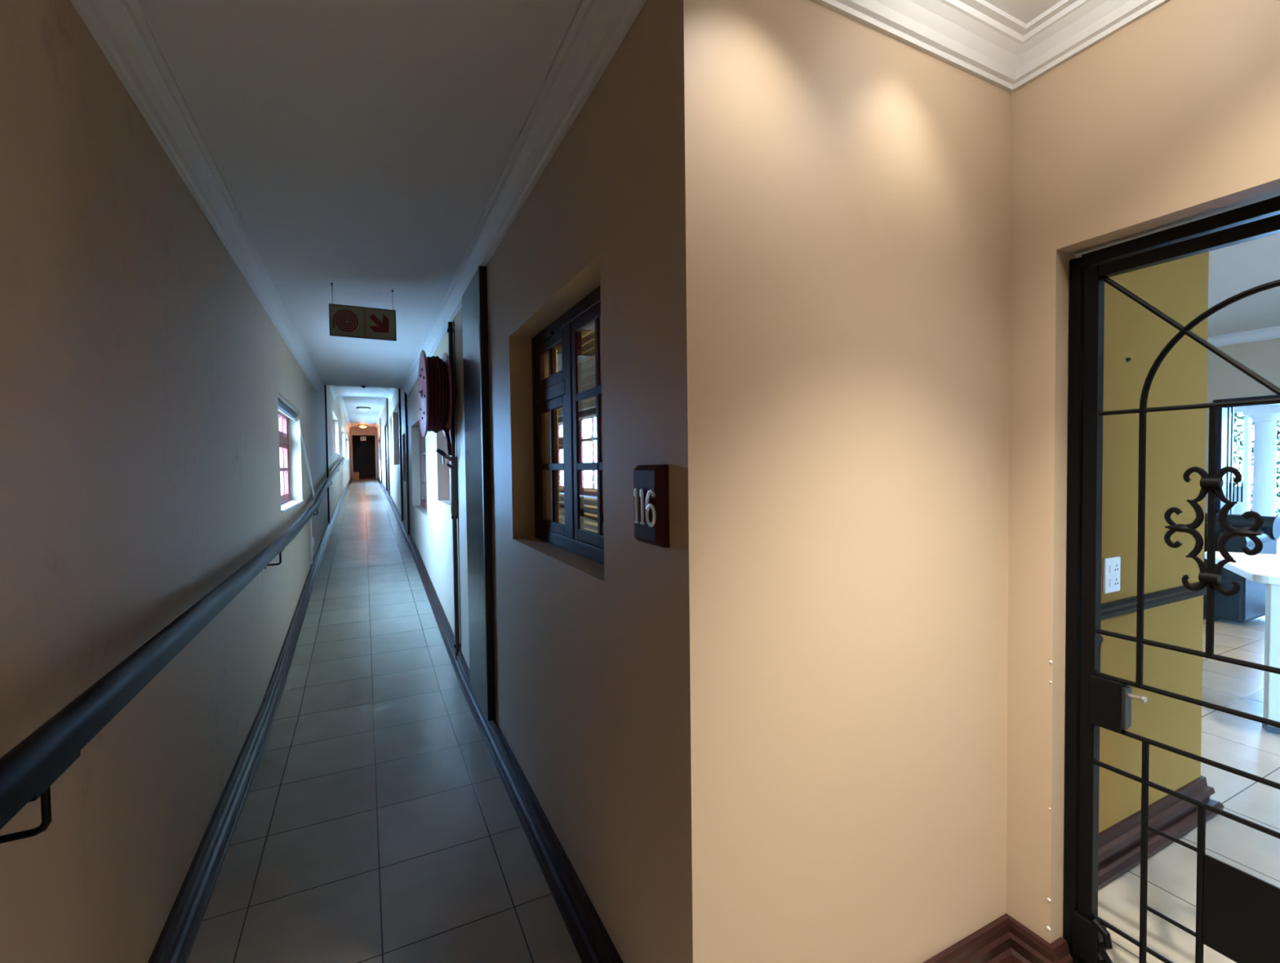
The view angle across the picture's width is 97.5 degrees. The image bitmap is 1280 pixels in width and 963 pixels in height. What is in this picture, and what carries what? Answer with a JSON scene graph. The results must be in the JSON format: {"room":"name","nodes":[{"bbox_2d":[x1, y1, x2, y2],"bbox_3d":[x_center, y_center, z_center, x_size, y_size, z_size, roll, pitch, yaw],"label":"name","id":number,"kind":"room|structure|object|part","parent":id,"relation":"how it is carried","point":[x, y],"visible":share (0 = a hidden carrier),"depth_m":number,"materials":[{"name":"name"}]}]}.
{"room":"apartment building corridor","nodes":[
{"label":"apartment building corridor","id":0,"kind":"room"},
{"bbox_2d":[0,0,351,962],"bbox_3d":[-7.830,-0.632,14.415,0.220,3.850,36.400,-1,2,-26],"label":"wall","id":1,"kind":"structure","parent":0,"point":[143,375],"depth_m":1.40,"materials":[{"name":"beige paint"}]},
{"bbox_2d":[0,410,344,844],"bbox_3d":[-3.799,-0.122,6.433,0.252,1.183,17.900,-1,2,-26],"label":"handrail","id":2,"kind":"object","parent":1,"relation":"in","point":[286,504],"depth_m":1.09,"materials":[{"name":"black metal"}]},
{"bbox_3d":[-3.732,0.008,6.469,0.107,0.920,17.900,-1,2,-26],"label":"handrail","id":3,"kind":"part","parent":2,"relation":"part of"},
{"bbox_3d":[-3.270,-0.520,5.124,0.004,0.150,0.624,-1,2,-26],"label":"pane","id":4,"kind":"part","parent":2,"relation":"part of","materials":[{"name":"clear glass"}]},
{"bbox_3d":[-3.275,-0.520,5.122,0.026,0.226,0.700,-1,2,-26],"label":"vent sash","id":5,"kind":"part","parent":2,"relation":"part of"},
{"bbox_3d":[-3.265,-0.095,5.136,0.004,0.437,0.624,-1,2,-26],"label":"pane","id":6,"kind":"part","parent":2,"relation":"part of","materials":[{"name":"clear glass"}]},
{"bbox_3d":[-3.270,-0.095,5.133,0.026,0.513,0.700,-1,2,-26],"label":"sash","id":7,"kind":"part","parent":2,"relation":"part of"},
{"bbox_3d":[-3.107,-0.228,4.782,0.045,0.895,1.570,-1,2,-26],"label":"frame","id":8,"kind":"part","parent":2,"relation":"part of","materials":[{"name":"brown wood"}]},
{"bbox_3d":[-3.029,0.209,4.830,0.107,0.019,1.570,-1,2,-26],"label":"sill","id":9,"kind":"part","parent":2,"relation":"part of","materials":[{"name":"grey paint"}]},
{"bbox_2d":[277,394,315,499],"bbox_3d":[-3.171,-0.232,5.115,0.119,0.902,2.216,-1,2,-24],"label":"window frame","id":10,"kind":"structure","parent":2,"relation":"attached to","point":[284,407],"depth_m":5.21,"materials":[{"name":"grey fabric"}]},
{"bbox_3d":[-3.454,-0.205,5.833,0.084,0.814,0.670,-1,2,-26],"label":"cord","id":11,"kind":"part","parent":10,"relation":"part of","materials":[{"name":"white plastic"}]},
{"bbox_3d":[-3.453,-0.206,5.834,0.023,0.814,0.675,-1,2,-21],"label":"cord","id":12,"kind":"part","parent":10,"relation":"part of","materials":[{"name":"white plastic"}]},
{"bbox_2d":[70,0,323,391],"bbox_3d":[-2.025,-1.143,2.908,0.090,0.098,10.250,-1,2,-26],"label":"trim","id":13,"kind":"structure","parent":1,"relation":"attached to","point":[120,28],"depth_m":1.80,"materials":[{"name":"grey paint"}]},
{"bbox_2d":[147,477,352,962],"bbox_3d":[-6.657,0.642,12.401,0.052,1.088,31.300,-1,2,-26],"label":"baseboard","id":14,"kind":"structure","parent":1,"relation":"attached to","point":[175,941],"depth_m":2.24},
{"bbox_2d":[310,516,314,564],"bbox_3d":[-3.728,0.631,6.390,0.016,0.588,0.240,-1,2,-26],"label":"conduit","id":15,"kind":"object","parent":1,"relation":"attached to","point":[311,537],"visible":0.81,"depth_m":6.29,"materials":[{"name":"white plastic"}]},
{"bbox_2d":[324,385,329,524],"bbox_3d":[-5.186,-0.541,9.309,0.025,2.511,0.070,-1,2,-26],"label":"trim","id":16,"kind":"structure","parent":1,"relation":"attached to","point":[325,386],"depth_m":9.28,"materials":[{"name":"black wood"}]},
{"bbox_2d":[328,385,338,399],"bbox_3d":[-5.469,-1.781,9.895,0.090,0.098,5.350,-1,2,-26],"label":"trim","id":17,"kind":"structure","parent":1,"relation":"attached to","point":[332,388],"depth_m":11.27,"materials":[{"name":"grey paint"}]},
{"bbox_2d":[333,422,339,455],"bbox_3d":[-6.981,-1.061,12.761,0.157,0.881,2.700,-1,2,-26],"label":"window","id":18,"kind":"structure","parent":1,"relation":"in","point":[333,422],"depth_m":13.88,"materials":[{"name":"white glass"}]},
{"bbox_2d":[337,395,351,429],"bbox_3d":[-10.113,-2.338,19.330,0.090,0.098,15.700,-1,2,-26],"label":"trim","id":19,"kind":"structure","parent":1,"relation":"attached to","point":[340,397],"depth_m":18.06,"materials":[{"name":"grey paint"}]},
{"bbox_2d":[334,385,389,397],"bbox_3d":[-4.973,-1.724,10.084,1.245,0.495,5.450,-1,2,-26],"label":"ceiling","id":20,"kind":"structure","parent":0,"point":[354,391],"depth_m":11.71,"materials":[{"name":"grey paint"}]},
{"bbox_2d":[342,395,382,427],"bbox_3d":[-10.697,-2.401,21.716,1.245,0.350,20.700,-1,2,-26],"label":"ceiling","id":21,"kind":"structure","parent":0,"point":[357,417],"depth_m":18.74,"materials":[{"name":"grey paint"}]},
{"bbox_2d":[357,424,368,427],"bbox_3d":[-12.366,-2.455,25.074,0.430,0.130,0.430,-1,2,-26],"label":"ceiling lamp","id":22,"kind":"object","parent":21,"relation":"attached to","point":[359,425],"visible":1,"depth_m":24.93,"materials":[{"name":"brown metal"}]},
{"bbox_2d":[355,406,370,411],"bbox_3d":[-8.813,-2.298,17.908,0.430,0.130,0.430,-1,2,-26],"label":"ceiling lamp","id":23,"kind":"object","parent":21,"relation":"attached to","point":[360,408],"visible":1,"depth_m":17.78,"materials":[{"name":"white glass"}]},
{"bbox_3d":[-8.812,-2.276,17.908,0.330,0.085,0.330,-1,2,-26],"label":"lamp shade","id":24,"kind":"part","parent":23,"relation":"part of","materials":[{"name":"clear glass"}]},
{"bbox_2d":[360,429,365,440],"bbox_3d":[-13.072,-2.241,26.524,0.230,0.620,0.022,-1,2,-26],"label":"exit sign","id":25,"kind":"object","parent":21,"relation":"hanging from","point":[362,438],"visible":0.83,"depth_m":26.52,"materials":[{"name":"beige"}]},
{"bbox_2d":[351,435,375,477],"bbox_3d":[-14.980,-1.369,30.499,1.145,3.100,0.200,-1,2,-26],"label":"door","id":26,"kind":"structure","parent":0,"point":[363,451],"depth_m":30.42,"materials":[{"name":"brown wood"}]},
{"bbox_2d":[350,427,377,479],"bbox_3d":[-13.129,-1.286,26.730,1.145,3.100,0.200,-1,2,-26],"label":"wall","id":27,"kind":"structure","parent":0,"point":[353,431],"depth_m":26.63,"materials":[{"name":"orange paint"}]},
{"bbox_2d":[556,330,595,377],"bbox_3d":[-5.193,-1.699,14.740,2.160,0.100,28.900,-1,2,-26],"label":"ceiling","id":28,"kind":"structure","parent":0,"point":[591,370],"depth_m":6.62,"materials":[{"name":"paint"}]},
{"bbox_2d":[377,0,777,962],"bbox_3d":[-7.218,-0.691,16.264,0.220,3.850,33.620,-1,2,-26],"label":"wall","id":29,"kind":"structure","parent":0,"point":[635,691],"depth_m":1.28,"materials":[{"name":"beige paint"}]},
{"bbox_2d":[374,397,386,430],"bbox_3d":[-9.166,-2.362,19.794,0.090,0.098,15.700,-1,2,-26],"label":"trim","id":30,"kind":"structure","parent":29,"relation":"attached to","point":[384,399],"depth_m":18.78,"materials":[{"name":"grey paint"}]},
{"bbox_2d":[379,417,382,483],"bbox_3d":[-9.631,-1.147,20.874,0.030,2.456,0.120,-1,2,-26],"label":"trim","id":31,"kind":"structure","parent":29,"relation":"attached to","point":[380,418],"depth_m":20.82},
{"bbox_2d":[384,420,388,492],"bbox_3d":[-7.196,-0.651,16.064,0.158,2.080,2.000,-1,2,-26],"label":"door","id":32,"kind":"structure","parent":29,"relation":"in","point":[385,424],"depth_m":16.86,"materials":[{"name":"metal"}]},
{"bbox_2d":[386,397,390,496],"bbox_3d":[-6.500,-0.933,14.505,0.030,2.606,0.090,-1,2,-26],"label":"trim","id":33,"kind":"structure","parent":29,"relation":"attached to","point":[386,397],"depth_m":14.47,"materials":[{"name":"black wood"}]},
{"bbox_2d":[386,387,396,401],"bbox_3d":[-4.522,-1.806,10.359,0.090,0.098,5.350,-1,2,-26],"label":"trim","id":34,"kind":"structure","parent":29,"relation":"attached to","point":[392,391],"depth_m":11.73,"materials":[{"name":"grey paint"}]},
{"bbox_2d":[397,411,399,464],"bbox_3d":[-4.735,-0.911,11.221,0.045,1.150,2.450,-1,2,-26],"label":"window","id":35,"kind":"structure","parent":29,"relation":"in","point":[398,411],"depth_m":12.22,"materials":[{"name":"white"}]},
{"bbox_3d":[-5.012,-0.922,11.759,0.004,0.974,1.064,-1,2,-26],"label":"pane","id":36,"kind":"part","parent":35,"relation":"part of","materials":[{"name":"clear glass"}]},
{"bbox_2d":[398,388,403,522],"bbox_3d":[-4.125,-0.537,9.685,0.030,2.467,0.060,-1,2,-26],"label":"trim","id":37,"kind":"structure","parent":29,"relation":"attached to","point":[399,392],"depth_m":9.66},
{"bbox_2d":[404,391,409,535],"bbox_3d":[-3.450,-0.472,8.313,0.030,2.536,0.060,-1,2,-26],"label":"trim","id":38,"kind":"structure","parent":29,"relation":"attached to","point":[405,393],"depth_m":8.29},
{"bbox_2d":[418,426,426,509],"bbox_3d":[-2.585,-0.190,6.877,0.045,1.080,1.970,-1,2,-26],"label":"window","id":39,"kind":"structure","parent":29,"relation":"in","point":[422,440],"depth_m":7.42,"materials":[{"name":"white glass"}]},
{"bbox_3d":[-2.809,-0.200,7.308,0.004,0.904,0.824,-1,2,-26],"label":"pane","id":40,"kind":"part","parent":39,"relation":"part of","materials":[{"name":"clear glass"}]},
{"bbox_2d":[417,349,452,455],"bbox_3d":[-1.435,-0.552,3.983,0.238,0.738,0.615,-1,2,-26],"label":"hose reel","id":41,"kind":"object","parent":29,"relation":"attached to","point":[434,380],"visible":1,"depth_m":3.79,"materials":[{"name":"red paint"}]},
{"bbox_2d":[435,320,461,661],"bbox_3d":[-1.349,0.105,3.942,0.147,2.447,0.096,-1,2,-26],"label":"pipe","id":42,"kind":"object","parent":29,"relation":"attached to","point":[453,460],"visible":0.91,"depth_m":3.96,"materials":[{"name":"grey metal"}]},
{"bbox_3d":[-1.385,-0.176,3.917,0.076,0.110,0.032,-2,2,-36],"label":"tap handle","id":43,"kind":"part","parent":42,"relation":"part of","materials":[{"name":"black plastic"}]},
{"bbox_2d":[448,428,450,500],"bbox_3d":[-1.478,-0.271,4.617,0.045,0.900,1.060,-1,2,-26],"label":"window","id":44,"kind":"structure","parent":29,"relation":"in","point":[450,428],"depth_m":5.06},
{"bbox_2d":[462,266,495,720],"bbox_3d":[-0.916,0.068,3.165,0.039,2.355,0.575,-1,2,-26],"label":"door","id":45,"kind":"structure","parent":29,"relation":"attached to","point":[474,299],"depth_m":3.02,"materials":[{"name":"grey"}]},
{"bbox_2d":[531,285,604,564],"bbox_3d":[-0.236,-0.185,2.071,0.060,0.900,1.067,-1,2,-26],"label":"window","id":46,"kind":"structure","parent":29,"relation":"in","point":[562,388],"depth_m":2.10,"materials":[{"name":"black wood"}]},
{"bbox_3d":[-0.361,-0.492,2.316,0.026,0.197,0.405,-1,2,-26],"label":"vent sash","id":47,"kind":"part","parent":46,"relation":"part of","materials":[{"name":"brown wood"}]},
{"bbox_3d":[-0.356,-0.064,2.328,0.026,0.547,0.405,-1,2,-26],"label":"sash","id":48,"kind":"part","parent":46,"relation":"part of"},
{"bbox_2d":[555,323,597,532],"bbox_3d":[-0.151,-0.192,2.114,0.040,0.880,1.035,-1,2,-26],"label":"blind","id":49,"kind":"object","parent":46,"relation":"attached to","point":[591,329],"visible":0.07,"depth_m":2.22,"materials":[{"name":"beige"}]},
{"bbox_3d":[-0.129,-0.180,1.859,0.026,0.800,0.492,-1,2,-26],"label":"sash","id":50,"kind":"part","parent":46,"relation":"part of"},
{"bbox_2d":[633,464,669,547],"bbox_3d":[0.019,0.053,1.263,0.036,0.180,0.128,-1,2,-26],"label":"number sign","id":51,"kind":"object","parent":29,"relation":"attached to","point":[651,482],"visible":1,"depth_m":1.22,"materials":[{"name":"black plastic"}]},
{"bbox_2d":[377,476,1072,962],"bbox_3d":[-5.705,0.580,14.210,1.172,1.088,28.890,-1,2,-26],"label":"baseboard","id":52,"kind":"structure","parent":29,"relation":"attached to","point":[1004,940],"depth_m":1.84,"materials":[{"name":"brown wood"}]},
{"bbox_2d":[401,0,1170,395],"bbox_3d":[-0.598,-1.180,3.609,1.160,0.098,10.250,-1,2,-26],"label":"trim","id":53,"kind":"structure","parent":29,"relation":"attached to","point":[976,37],"depth_m":1.46,"materials":[{"name":"grey paint"}]},
{"bbox_2d":[558,373,597,531],"bbox_3d":[-4.202,-0.701,15.316,0.180,3.850,28.780,-1,2,-26],"label":"window","id":54,"kind":"structure","parent":0,"point":[592,403],"depth_m":8.08,"materials":[{"name":"glass"}]},
{"bbox_2d":[137,0,1061,388],"bbox_3d":[-1.050,-1.276,3.328,2.315,0.120,10.350,-1,2,-26],"label":"ceiling","id":55,"kind":"structure","parent":0,"point":[361,148],"depth_m":1.87,"materials":[{"name":"grey paint"}]},
{"bbox_2d":[328,283,396,341],"bbox_3d":[-1.724,-1.052,3.498,0.373,0.319,0.018,-1,2,-26],"label":"sign","id":56,"kind":"object","parent":55,"relation":"hanging from","point":[344,321],"visible":1,"depth_m":3.49,"materials":[{"name":"beige plastic"}]},
{"bbox_3d":[-1.723,-0.989,3.500,0.361,0.180,0.012,-1,2,-26],"label":"panel","id":57,"kind":"part","parent":56,"relation":"part of","materials":[{"name":"beige plastic"}]},
{"bbox_3d":[-1.723,-0.989,3.500,0.373,0.192,0.018,-1,2,-26],"label":"frame","id":58,"kind":"part","parent":56,"relation":"part of","materials":[{"name":"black plastic"}]},
{"bbox_2d":[186,477,1279,962],"bbox_3d":[-3.754,0.632,15.888,8.775,1.142,37.200,-1,2,-26],"label":"floor","id":59,"kind":"structure","parent":0,"point":[378,822],"depth_m":2.36,"materials":[{"name":"tile"}]},
{"bbox_2d":[353,471,359,479],"bbox_3d":[-13.158,-0.252,26.042,0.230,0.365,0.360,-1,2,-26],"label":"cardboard box","id":60,"kind":"object","parent":59,"relation":"on","point":[356,475],"visible":0.9,"depth_m":25.89,"materials":[{"name":"brown cardboard"}]},
{"bbox_2d":[1203,513,1279,622],"bbox_3d":[5.309,0.760,5.310,0.698,0.895,0.840,-1,2,-26],"label":"armchair","id":61,"kind":"object","parent":59,"relation":"on","point":[1249,603],"visible":0.14,"depth_m":4.94,"materials":[{"name":"fabric"}]},
{"bbox_3d":[5.515,0.569,5.407,0.235,0.523,0.840,-1,2,-26],"label":"backrest","id":62,"kind":"part","parent":61,"relation":"part of","materials":[{"name":"fabric"}]},
{"bbox_3d":[5.438,0.671,5.026,0.683,0.545,0.190,-1,2,-26],"label":"arm","id":63,"kind":"part","parent":61,"relation":"part of","materials":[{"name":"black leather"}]},
{"bbox_2d":[1204,551,1279,733],"bbox_3d":[3.845,0.896,3.124,0.850,0.839,0.950,0,2,33],"label":"table","id":64,"kind":"object","parent":59,"relation":"on","point":[1259,568],"visible":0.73,"depth_m":2.97,"materials":[{"name":"beige laminate"}]},
{"bbox_3d":[3.361,0.914,2.973,0.064,0.763,0.064,0,2,33],"label":"leg","id":65,"kind":"part","parent":64,"relation":"part of","materials":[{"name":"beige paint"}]},
{"bbox_2d":[771,0,1011,962],"bbox_3d":[0.633,-0.375,1.495,0.850,3.850,0.180,-1,2,-26],"label":"wall","id":66,"kind":"structure","parent":0,"point":[891,159],"depth_m":1.40,"materials":[{"name":"beige paint"}]},
{"bbox_2d":[1006,0,1279,943],"bbox_3d":[1.722,-0.360,0.514,0.240,3.850,3.020,-1,2,-26],"label":"wall","id":67,"kind":"structure","parent":0,"point":[1171,119],"depth_m":1.49,"materials":[{"name":"beige paint"}]},
{"bbox_2d":[1063,195,1279,962],"bbox_3d":[1.364,0.403,1.187,0.055,1.995,0.808,-1,2,-26],"label":"security gate","id":68,"kind":"object","parent":67,"relation":"attached to","point":[1237,912],"visible":1,"depth_m":1.41,"materials":[{"name":"black metal"}]},
{"bbox_3d":[1.369,0.976,1.202,0.005,0.212,0.254,-1,2,-26],"label":"kick plate","id":69,"kind":"part","parent":68,"relation":"part of","materials":[{"name":"black metal"}]},
{"bbox_2d":[1098,251,1208,833],"bbox_3d":[1.733,-0.405,2.102,1.180,3.850,0.180,-1,2,-26],"label":"wall","id":70,"kind":"structure","parent":0,"point":[1175,440],"depth_m":2.12,"materials":[{"name":"paint"}]},
{"bbox_2d":[1102,556,1120,593],"bbox_3d":[1.659,0.328,1.974,0.102,0.123,0.012,-1,2,-26],"label":"wall socket","id":71,"kind":"object","parent":70,"relation":"attached to","point":[1111,566],"visible":1,"depth_m":1.96,"materials":[{"name":"white plastic"}]},
{"bbox_2d":[1109,565,1113,572],"bbox_3d":[1.647,0.305,1.962,0.020,0.024,0.002,-1,2,-26],"label":"switch","id":72,"kind":"object","parent":71,"relation":"attached to","point":[1111,567],"depth_m":1.96,"materials":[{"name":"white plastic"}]},
{"bbox_2d":[1109,579,1113,586],"bbox_3d":[1.647,0.355,1.963,0.020,0.024,0.002,-1,2,-26],"label":"switch","id":73,"kind":"object","parent":71,"relation":"attached to","point":[1111,581],"depth_m":1.96,"materials":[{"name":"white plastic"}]},
{"bbox_2d":[1125,357,1131,362],"bbox_3d":[1.738,-0.433,1.995,0.016,0.016,0.014,-1,2,-26],"label":"wall hook","id":74,"kind":"object","parent":70,"relation":"attached to","point":[1127,359],"visible":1,"depth_m":1.99,"materials":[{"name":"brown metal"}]},
{"bbox_2d":[1100,582,1206,648],"bbox_3d":[1.711,0.445,2.225,1.289,0.055,0.589,-2,2,-33],"label":"trim","id":75,"kind":"structure","parent":70,"relation":"attached to","point":[1120,607],"depth_m":2.07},
{"bbox_2d":[1097,775,1223,889],"bbox_3d":[1.067,1.269,3.608,1.235,0.135,3.515,-1,2,-26],"label":"baseboard","id":76,"kind":"structure","parent":70,"relation":"attached to","point":[1119,845],"depth_m":2.08,"materials":[{"name":"brown wood"}]},
{"bbox_2d":[1226,412,1252,515],"bbox_3d":[13.004,-0.346,12.253,0.150,2.910,0.420,-1,2,-26],"label":"wall","id":77,"kind":"structure","parent":0,"point":[1237,509],"depth_m":12.08,"materials":[{"name":"white paint"}]},
{"bbox_2d":[1204,337,1279,513],"bbox_3d":[6.646,-0.528,4.367,0.200,3.850,7.400,-1,2,-26],"label":"wall","id":78,"kind":"structure","parent":0,"point":[1224,380],"depth_m":5.55,"materials":[{"name":"beige paint"}]},
{"bbox_2d":[1207,325,1279,346],"bbox_3d":[6.505,-1.385,4.279,0.090,0.098,7.000,-1,2,-26],"label":"trim","id":79,"kind":"structure","parent":78,"relation":"attached to","point":[1268,333],"depth_m":5.48,"materials":[{"name":"grey paint"}]},
{"bbox_2d":[1213,395,1279,514],"bbox_3d":[6.231,0.206,5.115,0.120,2.050,1.480,-1,2,-26],"label":"door","id":80,"kind":"structure","parent":78,"relation":"in","point":[1222,439],"depth_m":5.67,"materials":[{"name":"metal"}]},
{"bbox_2d":[1207,233,1279,337],"bbox_3d":[3.977,-1.426,3.037,6.120,0.115,7.200,-1,2,-26],"label":"ceiling","id":81,"kind":"structure","parent":0,"point":[1237,268],"depth_m":3.98,"materials":[{"name":"grey paint"}]},
{"bbox_2d":[1226,404,1279,413],"bbox_3d":[13.294,-1.575,6.886,0.500,0.660,8.700,-1,2,-26],"label":"beam","id":82,"kind":"structure","parent":0,"point":[1237,410],"depth_m":10.35,"materials":[{"name":"white paint"}]},
{"bbox_2d":[1233,412,1279,517],"bbox_3d":[16.438,-0.445,9.848,0.200,3.160,11.600,-1,2,-26],"label":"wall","id":83,"kind":"structure","parent":0,"point":[1237,422],"depth_m":13.68,"materials":[{"name":"white paint"}]},
{"bbox_2d":[1238,474,1279,506],"bbox_3d":[2.385,1.252,17.914,140.000,0.340,150.000,-1,2,-26],"label":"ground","id":84,"kind":"structure","parent":0,"point":[1278,480],"depth_m":32.91,"materials":[{"name":"white"}]},
{"bbox_2d":[1276,537,1279,555],"bbox_3d":[11.430,1.204,7.424,11.000,0.119,11.200,-1,2,-26],"label":"floor","id":85,"kind":"structure","parent":0,"point":[1277,540],"depth_m":9.39,"materials":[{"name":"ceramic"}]},
{"bbox_2d":[1225,479,1248,512],"bbox_3d":[12.777,0.536,12.138,0.100,1.160,0.500,-1,2,-26],"label":"balustrade","id":86,"kind":"object","parent":85,"relation":"on","point":[1246,503],"visible":0.43,"depth_m":11.96,"materials":[{"name":"white paint"}]},
{"bbox_2d":[1232,412,1252,502],"bbox_3d":[13.726,-0.314,13.313,1.151,2.889,0.936,-1,2,-26],"label":"hedge","id":87,"kind":"object","parent":85,"relation":"on","point":[1236,415],"visible":0.1,"depth_m":13.08,"materials":[{"name":"green plant"}]},
{"bbox_2d":[1241,408,1279,539],"bbox_3d":[11.594,-0.072,10.429,0.480,2.500,0.480,-1,2,-26],"label":"patio column","id":88,"kind":"structure","parent":85,"relation":"on","point":[1264,451],"depth_m":10.32,"materials":[{"name":"white paint"}]},
{"bbox_2d":[1250,420,1279,516],"bbox_3d":[13.859,-0.134,12.424,1.154,2.557,0.576,-1,2,-26],"label":"hedge","id":89,"kind":"object","parent":85,"relation":"on","point":[1277,485],"visible":0.09,"depth_m":12.35,"materials":[{"name":"green plant"}]}
]}

